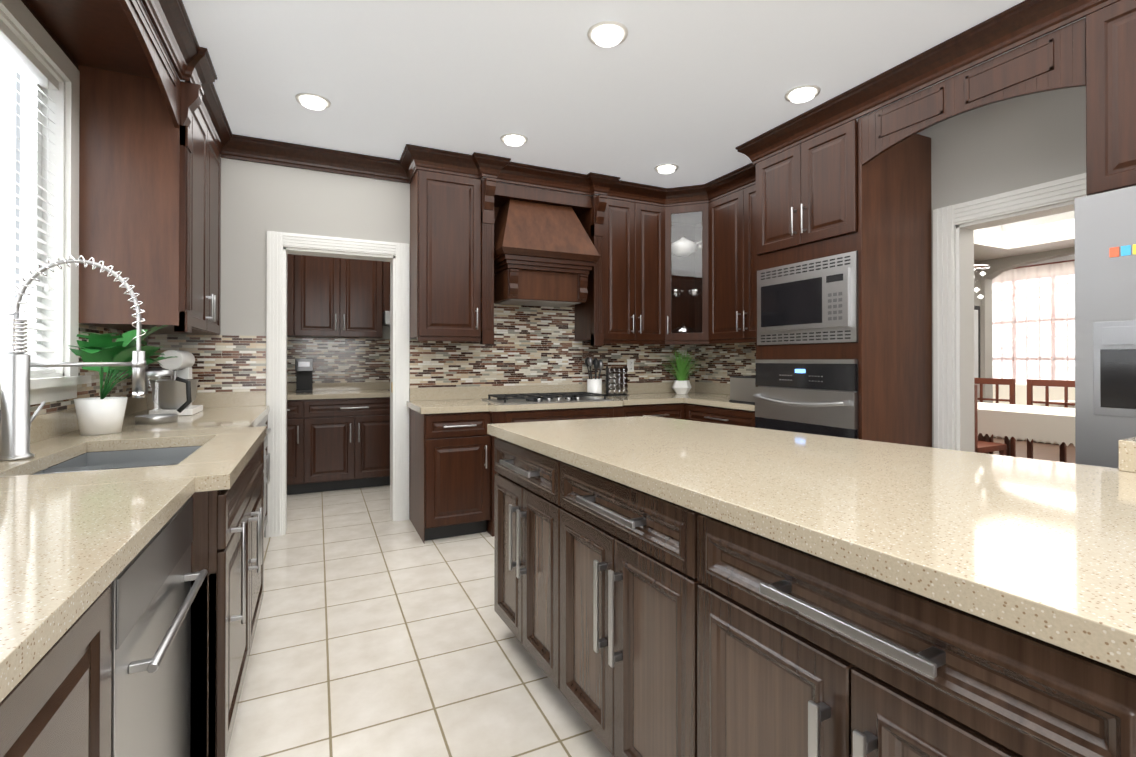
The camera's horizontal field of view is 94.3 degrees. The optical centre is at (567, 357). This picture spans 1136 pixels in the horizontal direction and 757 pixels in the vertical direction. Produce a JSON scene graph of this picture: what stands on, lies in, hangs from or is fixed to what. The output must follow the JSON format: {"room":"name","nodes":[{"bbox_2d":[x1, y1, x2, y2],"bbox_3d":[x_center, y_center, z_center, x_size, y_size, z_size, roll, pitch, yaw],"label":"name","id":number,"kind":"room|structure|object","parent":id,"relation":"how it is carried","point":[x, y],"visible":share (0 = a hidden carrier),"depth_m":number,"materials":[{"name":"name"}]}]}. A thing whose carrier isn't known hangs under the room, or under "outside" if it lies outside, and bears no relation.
{"room":"kitchen","nodes":[
{"label":"kitchen","id":0,"kind":"room"},
{"bbox_2d":[4,13,122,474],"bbox_3d":[-1.577,-0.135,0.816,0.140,2.740,9.350,0,0,-25],"label":"wall","id":1,"kind":"structure","parent":0,"point":[64,284],"depth_m":2.31,"materials":[{"name":"grey paint"}]},
{"bbox_2d":[0,0,90,409],"bbox_3d":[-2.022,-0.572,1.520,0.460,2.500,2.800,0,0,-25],"label":"window","id":2,"kind":"structure","parent":1,"relation":"in","point":[63,158],"depth_m":2.29,"materials":[{"name":"white"}]},
{"bbox_2d":[0,19,58,375],"bbox_3d":[-1.905,-0.570,1.575,0.068,1.271,1.564,0,0,-25],"label":"window blinds","id":3,"kind":"object","parent":2,"relation":"attached to","point":[17,51],"visible":0.94,"depth_m":2.10,"materials":[{"name":"white plastic"}]},
{"bbox_2d":[30,394,147,467],"bbox_3d":[-0.841,0.394,0.154,0.617,0.353,7.428,0,0,-25],"label":"backsplash","id":4,"kind":"structure","parent":1,"relation":"attached to","point":[45,424],"depth_m":2.19,"materials":[{"name":"beige stone"}]},
{"bbox_2d":[77,36,224,334],"bbox_3d":[-2.308,-0.823,3.017,0.422,1.336,1.006,0,0,-25],"label":"upper cabinet","id":5,"kind":"object","parent":1,"relation":"attached to","point":[155,134],"depth_m":2.51,"materials":[{"name":"brown wood"}]},
{"bbox_2d":[44,460,175,471],"bbox_3d":[-1.528,0.474,1.822,0.425,0.209,0.023,0,0,-25],"label":"sink","id":6,"kind":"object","parent":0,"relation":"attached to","point":[141,461],"depth_m":1.82,"materials":[{"name":"grey metal"}]},
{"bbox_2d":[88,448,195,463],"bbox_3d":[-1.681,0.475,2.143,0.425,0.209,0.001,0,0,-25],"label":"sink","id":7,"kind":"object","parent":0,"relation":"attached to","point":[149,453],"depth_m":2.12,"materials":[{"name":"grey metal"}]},
{"bbox_2d":[145,157,595,536],"bbox_3d":[-0.692,-0.119,4.437,4.570,2.740,0.170,0,0,-25],"label":"wall","id":8,"kind":"structure","parent":0,"point":[259,201],"depth_m":3.70,"materials":[{"name":"grey paint"}]},
{"bbox_2d":[148,392,265,407],"bbox_3d":[-2.395,0.282,3.517,0.659,0.099,0.021,0,0,-25],"label":"backsplash","id":9,"kind":"structure","parent":8,"relation":"attached to","point":[207,399],"depth_m":3.55,"materials":[{"name":"beige stone"}]},
{"bbox_2d":[220,134,409,183],"bbox_3d":[-1.952,-1.421,3.695,1.649,0.135,0.096,0,0,-25],"label":"crown molding","id":10,"kind":"structure","parent":8,"relation":"attached to","point":[252,149],"depth_m":3.75,"materials":[{"name":"brown wood"}]},
{"bbox_2d":[266,231,408,537],"bbox_3d":[-1.703,0.184,3.955,0.960,2.130,0.215,0,0,-25],"label":"door frame","id":11,"kind":"structure","parent":8,"relation":"attached to","point":[281,246],"depth_m":3.83,"materials":[{"name":"white wood"}]},
{"bbox_2d":[407,148,482,339],"bbox_3d":[-0.939,-0.819,4.030,0.469,1.336,0.352,0,0,-25],"label":"upper cabinet","id":12,"kind":"object","parent":8,"relation":"attached to","point":[446,188],"depth_m":3.87,"materials":[{"name":"brown wood"}]},
{"bbox_2d":[494,199,600,306],"bbox_3d":[-0.217,-0.844,4.268,0.836,0.805,0.511,0,0,-25],"label":"range hood","id":13,"kind":"object","parent":8,"relation":"attached to","point":[547,255],"visible":0.83,"depth_m":4.13,"materials":[{"name":"brown wood"}]},
{"bbox_2d":[411,380,694,399],"bbox_3d":[0.026,0.287,4.669,2.767,0.100,0.020,0,0,-25],"label":"backsplash","id":14,"kind":"structure","parent":8,"relation":"attached to","point":[416,393],"depth_m":4.42,"materials":[{"name":"beige stone"}]},
{"bbox_2d":[579,180,634,343],"bbox_3d":[0.358,-0.816,4.648,0.325,1.336,0.352,0,0,-25],"label":"upper cabinet","id":15,"kind":"object","parent":8,"relation":"attached to","point":[607,316],"depth_m":4.46,"materials":[{"name":"brown wood"}]},
{"bbox_2d":[635,184,674,343],"bbox_3d":[0.678,-0.815,4.780,0.367,1.336,0.388,0,0,-25],"label":"upper cabinet","id":16,"kind":"object","parent":8,"relation":"attached to","point":[651,202],"depth_m":4.63,"materials":[{"name":"brown wood"}]},
{"bbox_2d":[667,196,706,335],"bbox_3d":[1.045,-0.781,4.642,0.283,1.126,0.283,0,0,-25],"label":"upper cabinet","id":17,"kind":"object","parent":8,"relation":"attached to","point":[675,266],"depth_m":4.80,"materials":[{"name":"brown wood"}]},
{"bbox_2d":[380,326,389,338],"bbox_3d":[-2.318,-0.114,5.585,2.620,2.740,0.100,0,0,-25],"label":"wall","id":18,"kind":"structure","parent":0,"point":[386,332],"depth_m":5.70,"materials":[{"name":"grey paint"}]},
{"bbox_2d":[287,254,294,337],"bbox_3d":[-3.038,-0.676,4.990,0.800,0.940,0.355,0,0,-25],"label":"upper cabinet","id":19,"kind":"object","parent":18,"relation":"attached to","point":[290,257],"depth_m":4.99,"materials":[{"name":"brown wood"}]},
{"bbox_2d":[287,382,389,389],"bbox_3d":[-2.336,0.301,5.505,2.514,0.080,0.020,0,0,-25],"label":"backsplash","id":20,"kind":"structure","parent":18,"relation":"attached to","point":[290,385],"depth_m":5.51,"materials":[{"name":"beige stone"}]},
{"bbox_2d":[295,255,382,341],"bbox_3d":[-2.315,-0.675,5.334,0.800,0.940,0.355,0,0,-25],"label":"upper cabinet","id":21,"kind":"object","parent":18,"relation":"attached to","point":[335,297],"depth_m":5.17,"materials":[{"name":"brown wood"}]},
{"bbox_2d":[383,261,389,317],"bbox_3d":[-1.748,-0.804,5.604,0.457,0.680,0.355,0,0,-25],"label":"upper cabinet","id":22,"kind":"object","parent":18,"relation":"attached to","point":[386,265],"depth_m":5.36,"materials":[{"name":"brown wood"}]},
{"bbox_2d":[141,0,1085,194],"bbox_3d":[0.481,-1.531,1.746,4.770,0.060,9.650,0,0,-25],"label":"ceiling","id":23,"kind":"structure","parent":0,"point":[695,91],"depth_m":2.74,"materials":[{"name":"white paint"}]},
{"bbox_2d":[295,92,330,109],"bbox_3d":[-1.477,-1.479,3.057,0.190,0.028,0.190,0,0,-25],"label":"recessed light","id":24,"kind":"object","parent":23,"relation":"in","point":[312,101],"visible":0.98,"depth_m":3.02,"materials":[{"name":"white"}]},
{"bbox_2d":[500,133,527,145],"bbox_3d":[-0.367,-1.477,3.585,0.190,0.028,0.190,0,0,-25],"label":"recessed light","id":25,"kind":"object","parent":23,"relation":"in","point":[513,139],"visible":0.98,"depth_m":3.55,"materials":[{"name":"white"}]},
{"bbox_2d":[587,21,627,46],"bbox_3d":[0.183,-1.482,2.429,0.190,0.028,0.190,0,0,-25],"label":"recessed light","id":26,"kind":"object","parent":23,"relation":"in","point":[607,33],"visible":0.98,"depth_m":2.40,"materials":[{"name":"white"}]},
{"bbox_2d":[654,163,678,173],"bbox_3d":[0.771,-1.474,4.126,0.190,0.028,0.190,0,0,-25],"label":"recessed light","id":27,"kind":"object","parent":23,"relation":"in","point":[667,168],"visible":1,"depth_m":4.09,"materials":[{"name":"white"}]},
{"bbox_2d":[784,84,820,102],"bbox_3d":[1.321,-1.479,2.970,0.190,0.028,0.190,0,0,-25],"label":"recessed light","id":28,"kind":"object","parent":23,"relation":"in","point":[802,93],"visible":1,"depth_m":2.94,"materials":[{"name":"white"}]},
{"bbox_2d":[627,360,633,371],"bbox_3d":[0.587,0.076,4.938,0.070,0.115,0.009,0,0,-25],"label":"electrical outlet plate","id":29,"kind":"object","parent":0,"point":[630,365],"visible":1,"depth_m":4.93,"materials":[{"name":"white plastic"}]},
{"bbox_2d":[227,437,1074,756],"bbox_3d":[3.877,1.281,4.429,13.220,0.060,11.600,0,0,-25],"label":"floor","id":30,"kind":"structure","parent":0,"point":[379,632],"depth_m":2.20,"materials":[{"name":"tile"}]},
{"bbox_2d":[0,560,131,756],"bbox_3d":[-0.944,0.798,0.464,0.698,0.872,0.604,0,0,-25],"label":"base cabinet","id":31,"kind":"object","parent":30,"relation":"on","point":[68,701],"depth_m":0.76,"materials":[{"name":"brown wood"}]},
{"bbox_2d":[124,484,215,756],"bbox_3d":[-1.192,0.801,1.023,0.732,0.872,0.618,0,0,-25],"label":"dishwasher","id":32,"kind":"object","parent":30,"relation":"on","point":[131,574],"depth_m":1.23,"materials":[{"name":"silver metal"}]},
{"bbox_2d":[0,404,269,691],"bbox_3d":[-0.766,0.339,0.190,0.782,0.044,7.428,0,0,-25],"label":"countertop","id":33,"kind":"structure","parent":32,"relation":"on","point":[63,534],"depth_m":1.15,"materials":[{"name":"beige stone"}]},
{"bbox_2d":[0,255,145,460],"bbox_3d":[-1.674,-0.014,1.791,0.351,0.675,0.183,0,0,-25],"label":"faucet","id":34,"kind":"object","parent":33,"relation":"on","point":[16,420],"visible":1,"depth_m":1.69,"materials":[{"name":"silver metal"}]},
{"bbox_2d":[68,325,176,434],"bbox_3d":[-1.957,0.089,2.326,0.347,0.472,0.454,0,0,-25],"label":"monstera plant","id":35,"kind":"object","parent":33,"relation":"on","point":[102,414],"visible":0.94,"depth_m":2.23,"materials":[{"name":"green plant"}]},
{"bbox_2d":[134,368,191,423],"bbox_3d":[-2.058,0.189,2.684,0.233,0.275,0.176,0,0,-25],"label":"kettle","id":36,"kind":"object","parent":33,"relation":"on","point":[158,418],"visible":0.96,"depth_m":2.65,"materials":[{"name":"silver metal"}]},
{"bbox_2d":[149,350,202,415],"bbox_3d":[-2.298,0.142,3.099,0.230,0.373,0.345,0,0,-25],"label":"stand mixer","id":37,"kind":"object","parent":33,"relation":"on","point":[181,364],"visible":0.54,"depth_m":2.98,"materials":[{"name":"white plastic"}]},
{"bbox_2d":[212,480,267,756],"bbox_3d":[-1.549,0.917,1.821,0.772,0.647,1.170,0,0,-25],"label":"base cabinet","id":38,"kind":"object","parent":30,"relation":"on","point":[241,513],"depth_m":1.58,"materials":[{"name":"brown wood"}]},
{"bbox_2d":[236,420,267,483],"bbox_3d":[-1.921,0.807,2.558,0.732,0.872,0.520,0,0,-25],"label":"base cabinet","id":39,"kind":"object","parent":30,"relation":"on","point":[257,469],"depth_m":2.32,"materials":[{"name":"brown wood"}]},
{"bbox_2d":[264,408,270,483],"bbox_3d":[-2.227,0.810,3.153,0.692,0.872,0.818,0,0,-25],"label":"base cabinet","id":40,"kind":"object","parent":30,"relation":"on","point":[265,413],"depth_m":3.35,"materials":[{"name":"brown wood"}]},
{"bbox_2d":[287,398,306,494],"bbox_3d":[-2.737,0.818,4.980,0.440,0.872,0.620,0,0,-25],"label":"base cabinet","id":41,"kind":"object","parent":30,"relation":"on","point":[296,407],"depth_m":4.78,"materials":[{"name":"brown wood"}]},
{"bbox_2d":[307,394,389,492],"bbox_3d":[-2.150,0.819,5.259,0.860,0.872,0.620,0,0,-25],"label":"base cabinet","id":42,"kind":"object","parent":30,"relation":"on","point":[338,417],"depth_m":4.96,"materials":[{"name":"brown wood"}]},
{"bbox_2d":[287,390,389,397],"bbox_3d":[-2.205,0.361,5.229,2.514,0.043,0.630,0,0,-25],"label":"countertop","id":43,"kind":"structure","parent":42,"relation":"on","point":[290,393],"depth_m":4.99,"materials":[{"name":"beige stone"}]},
{"bbox_2d":[295,358,312,392],"bbox_3d":[-2.571,0.173,5.138,0.150,0.330,0.243,0,0,-25],"label":"coffee maker","id":44,"kind":"object","parent":43,"relation":"on","point":[303,368],"visible":1,"depth_m":5.10,"materials":[{"name":"black plastic"}]},
{"bbox_2d":[410,408,494,542],"bbox_3d":[-0.884,0.813,3.895,0.459,0.872,0.632,0,0,-25],"label":"base cabinet","id":45,"kind":"object","parent":30,"relation":"on","point":[452,470],"depth_m":3.63,"materials":[{"name":"brown wood"}]},
{"bbox_2d":[407,392,754,427],"bbox_3d":[0.323,0.356,4.016,2.792,0.043,1.454,0,0,-25],"label":"countertop","id":46,"kind":"structure","parent":45,"relation":"on","point":[449,413],"depth_m":3.94,"materials":[{"name":"beige stone"}]},
{"bbox_2d":[482,392,612,404],"bbox_3d":[-0.167,0.311,4.146,0.910,0.045,0.495,0,0,-25],"label":"cooktop","id":47,"kind":"object","parent":46,"relation":"in","point":[524,398],"visible":1,"depth_m":4.03,"materials":[{"name":"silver metal"}]},
{"bbox_2d":[585,357,603,396],"bbox_3d":[0.233,0.165,4.582,0.162,0.341,0.165,0,0,-25],"label":"utensil crock","id":48,"kind":"object","parent":46,"relation":"on","point":[594,385],"visible":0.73,"depth_m":4.53,"materials":[{"name":"white ceramic"}]},
{"bbox_2d":[605,366,628,395],"bbox_3d":[0.434,0.206,4.711,0.200,0.260,0.100,0,0,-25],"label":"spice rack","id":49,"kind":"object","parent":46,"relation":"on","point":[614,379],"visible":1,"depth_m":4.67,"materials":[{"name":"silver metal"}]},
{"bbox_2d":[653,351,704,393],"bbox_3d":[1.080,0.118,4.864,0.620,0.436,0.511,0,0,-25],"label":"grass plant","id":50,"kind":"object","parent":46,"relation":"on","point":[681,384],"visible":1,"depth_m":4.86,"materials":[{"name":"green plant"}]},
{"bbox_2d":[729,376,755,403],"bbox_3d":[1.346,0.234,3.876,0.160,0.197,0.282,0,0,-25],"label":"toaster","id":51,"kind":"object","parent":46,"relation":"on","point":[742,389],"visible":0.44,"depth_m":3.85,"materials":[{"name":"silver metal"}]},
{"bbox_2d":[656,416,682,418],"bbox_3d":[0.567,0.816,4.585,0.635,0.872,0.632,0,0,-25],"label":"base cabinet","id":52,"kind":"object","parent":30,"relation":"on","point":[675,417],"depth_m":4.39,"materials":[{"name":"brown wood"}]},
{"bbox_2d":[683,412,754,427],"bbox_3d":[1.429,0.814,4.201,0.632,0.872,0.842,0,0,-25],"label":"base cabinet","id":53,"kind":"object","parent":30,"relation":"on","point":[747,419],"depth_m":3.93,"materials":[{"name":"brown wood"}]},
{"bbox_2d":[487,432,1135,756],"bbox_3d":[0.659,0.788,1.343,0.880,0.899,2.764,0,0,-28],"label":"kitchen island","id":54,"kind":"object","parent":30,"relation":"on","point":[667,587],"depth_m":1.05,"materials":[{"name":"brown wood"}]},
{"bbox_2d":[487,416,1135,663],"bbox_3d":[0.894,0.317,1.454,1.364,0.044,2.806,0,0,-28],"label":"island countertop","id":55,"kind":"structure","parent":54,"relation":"on","point":[1051,545],"depth_m":1.07,"materials":[{"name":"beige stone"}]},
{"bbox_2d":[752,117,931,446],"bbox_3d":[1.736,-0.053,3.442,0.733,2.600,0.794,0,0,-25],"label":"tall cabinet","id":56,"kind":"object","parent":30,"relation":"on","point":[843,292],"visible":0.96,"depth_m":3.16,"materials":[{"name":"brown wood"}]},
{"bbox_2d":[974,385,1006,455],"bbox_3d":[3.590,0.741,4.826,0.500,1.017,0.500,0,0,-25],"label":"dining chair","id":57,"kind":"object","parent":30,"relation":"on","point":[982,447],"visible":0.06,"depth_m":4.57,"materials":[{"name":"brown wood"}]},
{"bbox_2d":[974,378,1015,456],"bbox_3d":[4.696,0.747,6.039,0.500,1.017,0.500,0,0,-25],"label":"dining chair","id":58,"kind":"object","parent":30,"relation":"on","point":[998,382],"visible":0.25,"depth_m":6.01,"materials":[{"name":"brown wood"}]},
{"bbox_2d":[977,402,1074,453],"bbox_3d":[4.517,0.867,4.680,0.982,0.765,2.032,0,0,-25],"label":"dining table","id":59,"kind":"object","parent":30,"relation":"on","point":[1045,424],"visible":0.33,"depth_m":4.67,"materials":[{"name":"white fabric"}]},
{"bbox_2d":[993,383,1074,443],"bbox_3d":[6.951,0.845,9.049,0.900,0.847,2.700,0,0,-25],"label":"sofa","id":60,"kind":"object","parent":30,"relation":"on","point":[1056,394],"visible":0.06,"depth_m":8.39,"materials":[{"name":"beige fabric"}]},
{"bbox_2d":[1004,379,1074,462],"bbox_3d":[4.962,0.744,5.479,0.500,1.017,0.500,0,0,-25],"label":"dining chair","id":61,"kind":"object","parent":30,"relation":"on","point":[1065,384],"visible":0.23,"depth_m":5.60,"materials":[{"name":"brown wood"}]},
{"bbox_2d":[1074,186,1135,467],"bbox_3d":[2.444,0.311,1.730,0.871,1.833,0.920,0,0,-25],"label":"fridge","id":62,"kind":"object","parent":30,"relation":"on","point":[1105,317],"visible":0.52,"depth_m":1.91,"materials":[{"name":"silver metal"}]},
{"bbox_2d":[974,260,980,401],"bbox_3d":[3.679,-0.264,6.678,5.250,3.050,0.120,0,0,-25],"label":"wall","id":63,"kind":"structure","parent":0,"point":[977,284],"depth_m":7.73,"materials":[{"name":"grey paint"}]},
{"bbox_2d":[974,306,979,377],"bbox_3d":[5.821,-0.195,7.611,0.420,1.120,0.033,0,0,-25],"label":"picture frame","id":64,"kind":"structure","parent":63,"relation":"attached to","point":[976,341],"depth_m":7.65,"materials":[{"name":"white"}]},
{"bbox_2d":[917,86,1085,447],"bbox_3d":[2.947,-0.285,1.933,0.150,3.050,7.480,0,0,-25],"label":"wall","id":65,"kind":"structure","parent":0,"point":[1012,144],"depth_m":2.89,"materials":[{"name":"grey paint"}]},
{"bbox_2d":[695,380,729,395],"bbox_3d":[1.579,0.287,4.602,0.020,0.100,1.434,0,0,-25],"label":"backsplash","id":66,"kind":"structure","parent":65,"relation":"attached to","point":[700,385],"depth_m":5.02,"materials":[{"name":"beige stone"}]},
{"bbox_2d":[699,162,755,343],"bbox_3d":[1.529,-0.817,4.282,0.388,1.336,0.889,0,0,-25],"label":"upper cabinet","id":67,"kind":"object","parent":65,"relation":"attached to","point":[731,199],"depth_m":4.31,"materials":[{"name":"brown wood"}]},
{"bbox_2d":[933,173,1086,451],"bbox_3d":[2.543,0.169,2.780,0.195,2.150,1.060,0,0,-25],"label":"door frame","id":68,"kind":"structure","parent":65,"relation":"attached to","point":[955,226],"depth_m":3.12,"materials":[{"name":"white wood"}]},
{"bbox_2d":[1079,0,1135,195],"bbox_3d":[2.560,-1.069,1.792,0.667,0.856,0.980,0,0,-25],"label":"upper cabinet","id":69,"kind":"object","parent":65,"relation":"attached to","point":[1110,95],"depth_m":2.03,"materials":[{"name":"brown wood"}]},
{"bbox_2d":[862,18,1085,164],"bbox_3d":[1.867,-1.222,2.538,0.028,0.270,0.956,0,0,-25],"label":"valance","id":70,"kind":"object","parent":69,"relation":"attached to","point":[1054,60],"visible":1,"depth_m":2.41,"materials":[{"name":"brown wood"}]},
{"bbox_2d":[974,211,1074,260],"bbox_3d":[5.014,-1.621,3.902,5.230,0.359,6.049,0,0,-25],"label":"ceiling","id":71,"kind":"structure","parent":0,"point":[1047,233],"depth_m":6.82,"materials":[{"name":"white paint"}]},
{"bbox_2d":[981,247,1074,402],"bbox_3d":[7.440,-0.271,5.117,0.200,3.050,6.170,0,0,-25],"label":"wall","id":72,"kind":"structure","parent":0,"point":[998,266],"depth_m":7.71,"materials":[{"name":"grey paint"}]},
{"bbox_2d":[1011,255,1074,269],"bbox_3d":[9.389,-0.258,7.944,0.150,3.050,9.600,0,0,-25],"label":"curtain rod","id":73,"kind":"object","parent":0,"point":[1070,257],"depth_m":9.33,"materials":[{"name":"grey paint"}]},
{"bbox_2d":[992,259,1074,382],"bbox_3d":[8.257,-0.212,9.869,0.069,2.935,3.250,0,0,-25],"label":"sheer curtain","id":74,"kind":"object","parent":73,"relation":"hanging from","point":[1033,322],"visible":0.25,"depth_m":9.53,"materials":[{"name":"white fabric"}]},
{"bbox_3d":[5.688,-1.821,6.190,8.449,0.060,10.000,0,0,-25],"label":"ceiling","id":75,"kind":"structure","parent":0,"visible":0},
{"bbox_2d":[974,265,989,298],"bbox_3d":[4.842,-1.244,6.394,0.441,1.090,0.440,0,0,-25],"label":"chandelier","id":76,"kind":"object","parent":75,"relation":"hanging from","point":[982,273],"visible":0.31,"depth_m":6.32,"materials":[{"name":"silver metal"}]}
]}

